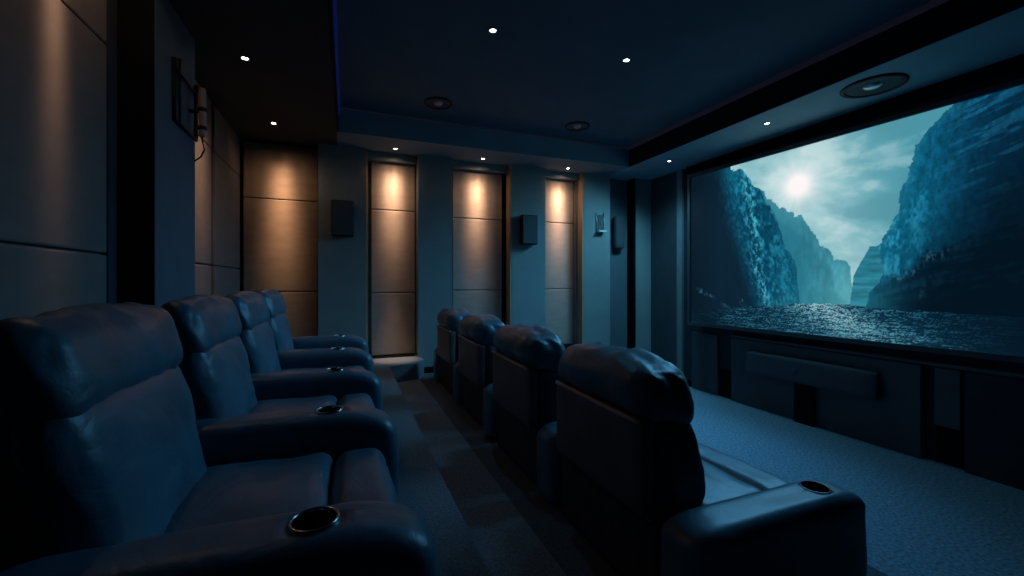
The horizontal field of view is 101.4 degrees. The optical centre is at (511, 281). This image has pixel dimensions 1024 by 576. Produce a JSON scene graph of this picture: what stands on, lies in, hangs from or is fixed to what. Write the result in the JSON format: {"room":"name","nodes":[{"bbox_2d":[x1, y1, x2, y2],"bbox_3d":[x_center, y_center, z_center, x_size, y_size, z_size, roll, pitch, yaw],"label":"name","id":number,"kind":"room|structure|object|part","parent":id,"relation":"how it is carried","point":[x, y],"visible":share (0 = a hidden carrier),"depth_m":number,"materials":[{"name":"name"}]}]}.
{"room":"home theater","nodes":[
{"label":"home theater","id":0,"kind":"room"},
{"bbox_2d":[117,0,154,304],"bbox_3d":[-2.310,-0.383,2.534,0.238,2.966,0.004,0,0,-21],"label":"pillar","id":1,"kind":"structure","parent":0,"point":[135,18],"depth_m":2.54,"materials":[{"name":"black fabric"}]},
{"bbox_2d":[155,0,194,306],"bbox_3d":[-2.444,-0.383,2.876,0.240,2.966,0.730,0,0,-21],"label":"wall","id":2,"kind":"structure","parent":0,"point":[174,148],"depth_m":2.82,"materials":[{"name":"paint"}]},
{"bbox_2d":[172,57,206,160],"bbox_3d":[-2.329,-1.248,3.060,0.118,0.625,0.469,0,0,-21],"label":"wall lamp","id":3,"kind":"object","parent":2,"relation":"attached to","point":[200,110],"visible":1,"depth_m":3.14,"materials":[{"name":"black plastic"}]},
{"bbox_3d":[-2.381,-1.280,3.146,0.075,0.023,0.024,0,0,-21],"label":"arm","id":4,"kind":"part","parent":3,"relation":"part of","materials":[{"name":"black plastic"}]},
{"bbox_3d":[-2.392,-1.018,3.218,0.165,0.165,0.037,0,0,35],"label":"cord","id":5,"kind":"part","parent":3,"relation":"part of","materials":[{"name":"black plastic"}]},
{"bbox_2d":[242,141,452,355],"bbox_3d":[-0.603,-0.400,6.878,7.080,4.200,0.300,0,0,-21],"label":"wall","id":6,"kind":"structure","parent":0,"point":[369,163],"depth_m":6.13,"materials":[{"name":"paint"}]},
{"bbox_2d":[243,141,317,336],"bbox_3d":[-3.079,-0.375,5.607,0.880,2.900,0.050,0,0,-21],"label":"wall panel","id":7,"kind":"object","parent":6,"relation":"attached to","point":[280,182],"visible":0.62,"depth_m":5.60,"materials":[{"name":"brown fabric"}]},
{"bbox_2d":[318,143,365,339],"bbox_3d":[-2.373,-0.083,5.874,0.610,3.566,0.270,0,0,-21],"label":"wall panel","id":8,"kind":"object","parent":6,"relation":"attached to","point":[341,169],"depth_m":5.74,"materials":[{"name":"blue paint"}]},
{"bbox_2d":[331,200,353,236],"bbox_3d":[-2.297,-0.860,5.682,0.280,0.480,0.142,0,0,-21],"label":"wall speaker","id":9,"kind":"object","parent":6,"relation":"attached to","point":[342,211],"visible":1,"depth_m":5.62,"materials":[{"name":"black plastic"}]},
{"bbox_2d":[366,151,367,342],"bbox_3d":[-2.083,-0.263,6.005,0.024,3.206,0.100,0,0,-21],"label":"trim","id":10,"kind":"structure","parent":6,"relation":"attached to","point":[366,151],"depth_m":5.96,"materials":[{"name":"brown wood"}]},
{"bbox_2d":[367,151,415,165],"bbox_3d":[-1.773,-1.813,6.164,0.680,0.106,0.170,0,0,-21],"label":"trim","id":11,"kind":"structure","parent":6,"relation":"attached to","point":[373,156],"depth_m":6.10,"materials":[{"name":"blue paint"}]},
{"bbox_2d":[371,161,414,355],"bbox_3d":[-1.761,-0.340,6.223,0.625,2.830,0.050,0,0,-21],"label":"wall panel","id":12,"kind":"object","parent":6,"relation":"attached to","point":[392,185],"visible":1,"depth_m":6.19,"materials":[{"name":"beige fabric"}]},
{"bbox_2d":[372,353,414,358],"bbox_3d":[-1.781,1.212,6.172,0.670,0.255,0.150,0,0,-21],"label":"trim","id":13,"kind":"structure","parent":6,"relation":"attached to","point":[412,354],"depth_m":6.18,"materials":[{"name":"black wood"}]},
{"bbox_2d":[415,154,451,366],"bbox_3d":[-1.187,-0.083,6.341,0.500,3.566,0.270,0,0,-21],"label":"wall panel","id":14,"kind":"object","parent":6,"relation":"attached to","point":[433,174],"depth_m":6.21,"materials":[{"name":"blue paint"}]},
{"bbox_2d":[452,170,501,320],"bbox_3d":[-0.553,-0.340,6.698,0.820,2.830,0.050,0,0,-21],"label":"wall panel","id":15,"kind":"object","parent":6,"relation":"attached to","point":[476,196],"visible":0.85,"depth_m":6.67,"materials":[{"name":"beige fabric"}]},
{"bbox_2d":[452,160,507,173],"bbox_3d":[-0.520,-1.813,6.658,0.932,0.106,0.170,0,0,-21],"label":"trim","id":16,"kind":"structure","parent":6,"relation":"attached to","point":[456,165],"depth_m":6.59,"materials":[{"name":"blue paint"}]},
{"bbox_2d":[501,174,505,324],"bbox_3d":[-0.135,-0.210,6.852,0.048,3.100,0.090,0,0,-21],"label":"trim","id":17,"kind":"structure","parent":6,"relation":"attached to","point":[503,220],"depth_m":6.82,"materials":[{"name":"brown wood"}]},
{"bbox_2d":[506,165,511,324],"bbox_3d":[-0.052,-0.263,6.753,0.029,3.206,0.195,0,0,-21],"label":"trim","id":18,"kind":"structure","parent":6,"relation":"attached to","point":[509,174],"depth_m":6.68,"materials":[{"name":"brown wood"}]},
{"bbox_2d":[512,165,544,326],"bbox_3d":[0.224,-0.083,6.897,0.588,3.566,0.270,0,0,-21],"label":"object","id":19,"kind":"structure","parent":6,"relation":"attached to","point":[528,183],"depth_m":6.77,"materials":[{"name":"blue paint"}]},
{"bbox_2d":[520,214,537,244],"bbox_3d":[0.266,-0.833,6.692,0.270,0.465,0.142,0,0,-21],"label":"wall speaker","id":20,"kind":"object","parent":6,"relation":"attached to","point":[528,223],"visible":1,"depth_m":6.63,"materials":[{"name":"black plastic"}]},
{"bbox_2d":[545,179,572,343],"bbox_3d":[0.777,-0.340,7.222,0.620,2.830,0.050,0,0,-21],"label":"wall panel","id":21,"kind":"object","parent":6,"relation":"attached to","point":[558,193],"visible":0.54,"depth_m":7.21,"materials":[{"name":"beige fabric"}]},
{"bbox_2d":[545,170,578,181],"bbox_3d":[0.820,-1.813,7.185,0.692,0.106,0.170,0,0,-21],"label":"trim","id":22,"kind":"structure","parent":6,"relation":"attached to","point":[554,175],"depth_m":7.12,"materials":[{"name":"blue paint"}]},
{"bbox_2d":[573,181,577,343],"bbox_3d":[1.101,-0.210,7.328,0.040,3.100,0.110,0,0,-21],"label":"trim","id":23,"kind":"structure","parent":6,"relation":"attached to","point":[575,183],"depth_m":7.29,"materials":[{"name":"brown paint"}]},
{"bbox_2d":[578,173,583,343],"bbox_3d":[1.176,-0.263,7.237,0.029,3.206,0.195,0,0,-21],"label":"trim","id":24,"kind":"structure","parent":6,"relation":"attached to","point":[581,175],"depth_m":7.17,"materials":[{"name":"brown wood"}]},
{"bbox_2d":[584,173,609,345],"bbox_3d":[1.423,-0.083,7.369,0.525,3.566,0.270,0,0,-21],"label":"trim","id":25,"kind":"structure","parent":6,"relation":"attached to","point":[596,186],"depth_m":7.24,"materials":[{"name":"blue paint"}]},
{"bbox_2d":[594,212,606,232],"bbox_3d":[1.508,-1.030,7.204,0.234,0.340,0.100,0,0,-21],"label":"wall bracket","id":26,"kind":"object","parent":6,"relation":"attached to","point":[599,217],"visible":1,"depth_m":7.24,"materials":[{"name":"metal"}]},
{"bbox_3d":[1.526,-1.020,7.258,0.080,0.280,0.012,0,0,-21],"label":"plate","id":27,"kind":"part","parent":26,"relation":"part of","materials":[{"name":"grey metal"}]},
{"bbox_2d":[610,179,626,347],"bbox_3d":[1.887,-0.083,7.660,0.553,3.566,0.070,0,0,-21],"label":"trim","id":28,"kind":"structure","parent":6,"relation":"attached to","point":[618,188],"depth_m":7.64,"materials":[{"name":"paint"}]},
{"bbox_2d":[613,216,624,248],"bbox_3d":[1.923,-0.890,7.561,0.220,0.600,0.140,0,0,-21],"label":"wall speaker","id":29,"kind":"object","parent":6,"relation":"attached to","point":[618,221],"visible":1,"depth_m":7.49,"materials":[{"name":"black plastic"}]},
{"bbox_2d":[627,178,634,348],"bbox_3d":[2.173,-0.083,7.633,0.038,3.566,0.190,0,0,-21],"label":"trim","id":30,"kind":"structure","parent":6,"relation":"attached to","point":[630,183],"depth_m":7.60,"materials":[{"name":"black fabric"}]},
{"bbox_2d":[635,178,650,351],"bbox_3d":[2.349,-0.083,7.734,0.360,3.566,0.270,0,0,-21],"label":"trim","id":31,"kind":"structure","parent":6,"relation":"attached to","point":[642,186],"depth_m":7.60,"materials":[{"name":"blue paint"}]},
{"bbox_2d":[373,355,489,575],"bbox_3d":[-0.914,1.400,1.693,2.500,0.600,9.020,0,0,-21],"label":"floor","id":32,"kind":"structure","parent":0,"point":[422,487],"depth_m":2.27,"materials":[{"name":"carpet"}]},
{"bbox_2d":[0,302,438,575],"bbox_3d":[-0.663,0.576,1.043,0.843,1.049,0.799,0,0,-21],"label":"recliner","id":33,"kind":"object","parent":32,"relation":"on","point":[104,471],"visible":1,"depth_m":0.82,"materials":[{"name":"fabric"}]},
{"bbox_3d":[-0.966,0.558,1.018,0.259,0.891,0.551,0,0,-21],"label":"panel","id":34,"kind":"part","parent":33,"relation":"part of","materials":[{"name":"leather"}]},
{"bbox_3d":[-0.929,0.439,1.035,0.208,0.448,0.611,0,0,-21],"label":"backrest","id":35,"kind":"part","parent":33,"relation":"part of","materials":[{"name":"blue leather"}]},
{"bbox_3d":[-0.533,0.779,0.777,0.796,0.623,0.201,0,0,-21],"label":"armrest","id":36,"kind":"part","parent":33,"relation":"part of","materials":[{"name":"blue leather"}]},
{"bbox_3d":[-0.705,0.653,1.123,0.407,0.201,0.553,0,0,-21],"label":"seat","id":37,"kind":"part","parent":33,"relation":"part of","materials":[{"name":"blue leather"}]},
{"bbox_2d":[161,294,398,498],"bbox_3d":[-0.946,0.576,1.760,0.843,1.049,0.799,0,0,-21],"label":"recliner","id":38,"kind":"object","parent":32,"relation":"on","point":[233,426],"visible":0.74,"depth_m":1.50,"materials":[{"name":"blue leather"}]},
{"bbox_3d":[-1.211,0.439,1.751,0.208,0.448,0.611,0,0,-21],"label":"backrest","id":39,"kind":"part","parent":38,"relation":"part of","materials":[{"name":"blue leather"}]},
{"bbox_3d":[-0.987,0.653,1.840,0.407,0.201,0.553,0,0,-21],"label":"seat","id":40,"kind":"part","parent":38,"relation":"part of","materials":[{"name":"blue leather"}]},
{"bbox_3d":[-0.816,0.779,1.493,0.796,0.623,0.201,0,0,-21],"label":"armrest","id":41,"kind":"part","parent":38,"relation":"part of","materials":[{"name":"blue leather"}]},
{"bbox_2d":[224,291,382,410],"bbox_3d":[-1.228,0.576,2.476,0.843,1.049,0.799,0,0,-21],"label":"recliner","id":42,"kind":"object","parent":32,"relation":"on","point":[269,380],"visible":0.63,"depth_m":2.21,"materials":[{"name":"blue leather"}]},
{"bbox_3d":[-1.494,0.439,2.468,0.208,0.448,0.611,0,0,-21],"label":"backrest","id":43,"kind":"part","parent":42,"relation":"part of","materials":[{"name":"blue leather"}]},
{"bbox_3d":[-1.269,0.653,2.556,0.407,0.201,0.553,0,0,-21],"label":"seat","id":44,"kind":"part","parent":42,"relation":"part of","materials":[{"name":"blue leather"}]},
{"bbox_3d":[-1.098,0.779,2.209,0.796,0.623,0.201,0,0,-21],"label":"armrest","id":45,"kind":"part","parent":42,"relation":"part of","materials":[{"name":"blue leather"}]},
{"bbox_2d":[257,289,373,372],"bbox_3d":[-1.542,0.576,3.276,0.842,1.049,0.971,0,0,-21],"label":"recliner","id":46,"kind":"object","parent":32,"relation":"on","point":[341,350],"visible":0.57,"depth_m":2.96,"materials":[{"name":"blue leather"}]},
{"bbox_3d":[-1.776,0.439,3.184,0.208,0.448,0.611,0,0,-21],"label":"backrest","id":47,"kind":"part","parent":46,"relation":"part of","materials":[{"name":"blue leather"}]},
{"bbox_3d":[-1.380,0.779,2.926,0.796,0.623,0.201,0,0,-21],"label":"armrest","id":48,"kind":"part","parent":46,"relation":"part of","materials":[{"name":"blue leather"}]},
{"bbox_3d":[-1.662,0.779,3.642,0.796,0.623,0.201,0,0,-21],"label":"armrest","id":49,"kind":"part","parent":46,"relation":"part of","materials":[{"name":"blue leather"}]},
{"bbox_2d":[169,0,1023,180],"bbox_3d":[1.068,-2.018,2.500,6.580,0.304,9.070,0,0,-21],"label":"ceiling","id":50,"kind":"structure","parent":0,"point":[287,79],"depth_m":3.92,"materials":[{"name":"paint"}]},
{"bbox_2d":[240,56,249,60],"bbox_3d":[-2.223,-1.861,3.488,0.072,0.011,0.072,0,0,-21],"label":"recessed light","id":51,"kind":"object","parent":50,"relation":"in","point":[245,58],"visible":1,"depth_m":3.48,"materials":[{"name":"metal"}]},
{"bbox_2d":[327,0,337,131],"bbox_3d":[-0.843,-2.016,1.839,0.020,0.308,7.240,0,0,-21],"label":"trim","id":52,"kind":"structure","parent":50,"relation":"attached to","point":[330,5],"depth_m":3.50,"materials":[{"name":"black paint"}]},
{"bbox_2d":[332,0,339,114],"bbox_3d":[-0.814,-2.115,1.829,0.025,0.090,7.200,0,0,-21],"label":"ceiling light strip","id":53,"kind":"object","parent":52,"relation":"attached to","point":[334,2],"visible":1,"depth_m":3.73,"materials":[{"name":"blue"}]},
{"bbox_2d":[338,109,627,166],"bbox_3d":[-0.137,-2.016,5.997,4.380,0.308,0.020,0,0,-21],"label":"ceiling beam","id":54,"kind":"structure","parent":50,"relation":"attached to","point":[349,121],"depth_m":5.82,"materials":[{"name":"paint"}]},
{"bbox_2d":[628,0,1023,166],"bbox_3d":[3.214,-2.016,3.437,0.020,0.308,7.240,0,0,-21],"label":"ceiling beam","id":55,"kind":"structure","parent":50,"relation":"attached to","point":[950,18],"depth_m":3.84,"materials":[{"name":"black paint"}]},
{"bbox_2d":[840,73,908,98],"bbox_3d":[3.438,-1.849,3.987,0.500,0.034,0.500,0,0,-21],"label":"ceiling speaker","id":56,"kind":"object","parent":50,"relation":"attached to","point":[883,83],"visible":1,"depth_m":3.96,"materials":[{"name":"black plastic"}]},
{"bbox_2d":[336,0,932,146],"bbox_3d":[1.105,-2.320,2.542,7.080,0.300,9.520,0,0,-21],"label":"ceiling","id":57,"kind":"structure","parent":0,"point":[548,65],"depth_m":3.96,"materials":[{"name":"paint"}]},
{"bbox_2d":[424,97,451,109],"bbox_3d":[-0.892,-2.153,5.076,0.340,0.034,0.340,0,0,-21],"label":"ceiling speaker","id":58,"kind":"object","parent":57,"relation":"attached to","point":[438,103],"visible":1,"depth_m":5.06,"materials":[{"name":"black plastic"}]},
{"bbox_2d":[340,107,626,148],"bbox_3d":[-0.150,-2.161,5.973,4.300,0.018,0.015,0,0,-21],"label":"trim","id":59,"kind":"structure","parent":57,"relation":"attached to","point":[340,107],"depth_m":5.82,"materials":[{"name":"blue"}]},
{"bbox_2d":[488,27,496,33],"bbox_3d":[-0.165,-2.164,3.611,0.078,0.011,0.078,0,0,-21],"label":"recessed light","id":60,"kind":"object","parent":57,"relation":"in","point":[492,30],"visible":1,"depth_m":3.60,"materials":[{"name":"metal"}]},
{"bbox_2d":[565,121,589,130],"bbox_3d":[0.907,-2.153,5.828,0.340,0.034,0.340,0,0,-21],"label":"ceiling speaker","id":61,"kind":"object","parent":57,"relation":"attached to","point":[578,125],"visible":1,"depth_m":5.80,"materials":[{"name":"black plastic"}]},
{"bbox_2d":[622,58,629,62],"bbox_3d":[1.117,-2.164,4.094,0.078,0.011,0.078,0,0,-21],"label":"recessed light","id":62,"kind":"object","parent":57,"relation":"in","point":[625,60],"visible":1,"depth_m":4.09,"materials":[{"name":"metal"}]},
{"bbox_2d":[626,0,948,149],"bbox_3d":[3.190,-2.150,3.417,0.040,0.040,7.220,0,0,-21],"label":"trim","id":63,"kind":"structure","parent":57,"relation":"attached to","point":[934,3],"depth_m":4.07,"materials":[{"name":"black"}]},
{"bbox_2d":[397,373,887,575],"bbox_3d":[0.603,1.508,2.290,1.800,0.385,9.020,0,0,-21],"label":"floor","id":64,"kind":"structure","parent":0,"point":[507,545],"depth_m":2.52,"materials":[{"name":"carpet"}]},
{"bbox_2d":[424,366,433,372],"bbox_3d":[-1.107,1.295,6.220,0.440,0.090,0.015,0,0,-21],"label":"baseboard","id":65,"kind":"structure","parent":64,"relation":"on","point":[426,369],"depth_m":6.16,"materials":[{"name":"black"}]},
{"bbox_2d":[433,308,469,402],"bbox_3d":[-0.406,0.825,5.296,1.013,1.030,1.333,0,0,-21],"label":"recliner","id":66,"kind":"object","parent":64,"relation":"on","point":[446,354],"visible":0.46,"depth_m":4.91,"materials":[{"name":"blue leather"}]},
{"bbox_3d":[-0.593,1.102,5.818,0.979,0.459,0.223,0,0,-21],"label":"armrest","id":67,"kind":"part","parent":66,"relation":"part of","materials":[{"name":"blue leather"}]},
{"bbox_3d":[-0.809,0.756,5.122,0.088,0.391,0.749,0,0,-21],"label":"panel","id":68,"kind":"part","parent":66,"relation":"part of","materials":[{"name":"leather"}]},
{"bbox_3d":[-0.187,1.102,4.786,0.979,0.459,0.223,0,0,-21],"label":"armrest","id":69,"kind":"part","parent":66,"relation":"part of","materials":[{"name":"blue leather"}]},
{"bbox_3d":[-0.641,0.765,5.199,0.368,0.426,0.805,0,0,-21],"label":"backrest","id":70,"kind":"part","parent":66,"relation":"part of","materials":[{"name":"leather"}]},
{"bbox_2d":[458,313,504,437],"bbox_3d":[0.042,0.825,4.149,1.024,1.030,1.136,0,0,-21],"label":"recliner","id":71,"kind":"object","parent":64,"relation":"on","point":[476,345],"visible":0.48,"depth_m":3.82,"materials":[{"name":"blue leather"}]},
{"bbox_3d":[-0.402,0.756,4.090,0.088,0.391,0.749,0,0,-21],"label":"panel","id":72,"kind":"part","parent":71,"relation":"part of","materials":[{"name":"leather"}]},
{"bbox_3d":[0.220,1.102,3.753,0.979,0.459,0.223,0,0,-21],"label":"armrest","id":73,"kind":"part","parent":71,"relation":"part of","materials":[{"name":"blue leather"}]},
{"bbox_3d":[-0.235,0.765,4.166,0.368,0.426,0.805,0,0,-21],"label":"backrest","id":74,"kind":"part","parent":71,"relation":"part of","materials":[{"name":"leather"}]},
{"bbox_2d":[492,323,564,502],"bbox_3d":[0.449,0.825,3.117,1.024,1.030,1.136,0,0,-21],"label":"recliner","id":75,"kind":"object","parent":64,"relation":"on","point":[526,361],"visible":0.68,"depth_m":2.78,"materials":[{"name":"blue leather"}]},
{"bbox_3d":[0.005,0.756,3.057,0.088,0.391,0.749,0,0,-21],"label":"panel","id":76,"kind":"part","parent":75,"relation":"part of","materials":[{"name":"leather"}]},
{"bbox_3d":[0.627,1.102,2.720,0.979,0.459,0.223,0,0,-21],"label":"armrest","id":77,"kind":"part","parent":75,"relation":"part of","materials":[{"name":"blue leather"}]},
{"bbox_3d":[0.172,0.765,3.133,0.368,0.426,0.805,0,0,-21],"label":"backrest","id":78,"kind":"part","parent":75,"relation":"part of","materials":[{"name":"leather"}]},
{"bbox_2d":[555,342,866,575],"bbox_3d":[0.856,0.825,2.084,1.024,1.030,1.136,0,0,-21],"label":"recliner","id":79,"kind":"object","parent":64,"relation":"on","point":[639,485],"visible":1,"depth_m":1.73,"materials":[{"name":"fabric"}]},
{"bbox_3d":[0.411,0.756,2.024,0.088,0.391,0.749,0,0,-21],"label":"panel","id":80,"kind":"part","parent":79,"relation":"part of","materials":[{"name":"leather"}]},
{"bbox_3d":[0.579,0.765,2.100,0.368,0.426,0.805,0,0,-21],"label":"backrest","id":81,"kind":"part","parent":79,"relation":"part of","materials":[{"name":"leather"}]},
{"bbox_3d":[0.832,1.026,2.203,0.452,0.177,0.861,0,0,-21],"label":"seat","id":82,"kind":"part","parent":79,"relation":"part of","materials":[{"name":"blue leather"}]},
{"bbox_3d":[1.034,1.102,1.687,0.979,0.459,0.223,0,0,-21],"label":"armrest","id":83,"kind":"part","parent":79,"relation":"part of","materials":[{"name":"blue leather"}]},
{"bbox_2d":[684,69,1023,469],"bbox_3d":[4.259,-0.400,3.784,0.300,4.200,9.520,0,0,-21],"label":"screen frame","id":84,"kind":"structure","parent":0,"point":[725,339],"depth_m":4.28,"materials":[{"name":"fabric"}]},
{"bbox_2d":[651,171,676,366],"bbox_3d":[2.676,-0.083,7.353,0.030,3.566,0.660,0,0,-21],"label":"wall","id":85,"kind":"structure","parent":84,"relation":"attached to","point":[663,188],"depth_m":7.36,"materials":[{"name":"blue paint"}]},
{"bbox_2d":[677,169,683,373],"bbox_3d":[2.808,-0.083,6.991,0.050,3.566,0.110,0,0,-21],"label":"trim","id":86,"kind":"structure","parent":84,"relation":"attached to","point":[680,173],"depth_m":6.95,"materials":[{"name":"blue paint"}]},
{"bbox_2d":[687,77,1023,363],"bbox_3d":[3.910,-0.502,4.087,0.080,2.335,5.450,0,0,-25],"label":"projection screen","id":87,"kind":"object","parent":84,"relation":"attached to","point":[904,230],"visible":1,"depth_m":4.30,"materials":[{"name":"blue"}]},
{"bbox_2d":[687,53,1023,173],"bbox_3d":[4.316,-1.813,3.151,0.060,0.106,7.900,0,0,-21],"label":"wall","id":88,"kind":"structure","parent":0,"point":[1016,63],"depth_m":4.32,"materials":[{"name":"black fabric"}]},
{"bbox_2d":[689,386,1023,575],"bbox_3d":[1.105,1.760,2.542,7.080,0.120,9.520,0,0,-21],"label":"floor","id":89,"kind":"structure","parent":0,"point":[924,516],"depth_m":3.40,"materials":[{"name":"carpet"}]},
{"bbox_2d":[746,351,880,426],"bbox_3d":[3.482,1.315,4.994,0.106,0.770,1.510,0,0,-21],"label":"speaker","id":90,"kind":"object","parent":89,"relation":"on","point":[806,375],"visible":1,"depth_m":4.92},
{"bbox_2d":[692,332,1023,489],"bbox_3d":[4.125,1.228,3.613,0.070,0.945,6.700,0,0,-21],"label":"wall","id":91,"kind":"structure","parent":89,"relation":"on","point":[994,404],"depth_m":4.16,"materials":[{"name":"black paint"}]},
{"bbox_3d":[2.998,1.250,6.501,0.050,0.900,0.500,0,0,-21],"label":"panel","id":92,"kind":"part","parent":91,"relation":"part of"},
{"bbox_3d":[4.030,1.070,3.866,0.060,0.540,0.180,0,0,-21],"label":"panel","id":93,"kind":"part","parent":91,"relation":"part of","materials":[{"name":"black"}]},
{"bbox_3d":[-2.072,-0.400,1.290,0.250,4.200,9.520,0,0,-21],"label":"wall","id":94,"kind":"structure","parent":0,"visible":0},
{"bbox_2d":[0,0,106,319],"bbox_3d":[-1.982,-0.385,1.471,0.050,2.920,1.990,0,0,-21],"label":"wall panel","id":95,"kind":"object","parent":94,"relation":"attached to","point":[53,53],"visible":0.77,"depth_m":1.95,"materials":[{"name":"grey fabric"}]},
{"bbox_2d":[99,0,116,303],"bbox_3d":[-2.373,-0.383,2.451,0.060,2.966,0.100,0,0,-21],"label":"trim","id":96,"kind":"structure","parent":94,"relation":"attached to","point":[111,44],"depth_m":2.45,"materials":[{"name":"fabric"}]},
{"bbox_2d":[195,80,210,294],"bbox_3d":[-2.871,-0.385,3.727,0.050,2.920,1.140,0,0,-21],"label":"wall panel","id":97,"kind":"object","parent":94,"relation":"attached to","point":[203,165],"visible":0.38,"depth_m":4.02,"materials":[{"name":"grey fabric"}]},
{"bbox_2d":[208,101,211,293],"bbox_3d":[-3.112,-0.383,4.299,0.040,2.966,0.080,0,0,-21],"label":"trim","id":98,"kind":"structure","parent":94,"relation":"attached to","point":[211,101],"depth_m":4.32,"materials":[{"name":"black fabric"}]},
{"bbox_2d":[212,105,239,296],"bbox_3d":[-3.320,-0.385,4.867,0.050,2.920,1.110,0,0,-21],"label":"wall panel","id":99,"kind":"object","parent":94,"relation":"attached to","point":[225,142],"visible":0.68,"depth_m":4.71,"materials":[{"name":"grey fabric"}]},
{"bbox_2d":[237,137,241,290],"bbox_3d":[-3.536,-0.383,5.416,0.070,2.966,0.050,0,0,-21],"label":"trim","id":100,"kind":"structure","parent":94,"relation":"attached to","point":[240,176],"depth_m":5.40,"materials":[{"name":"black fabric"}]}
]}

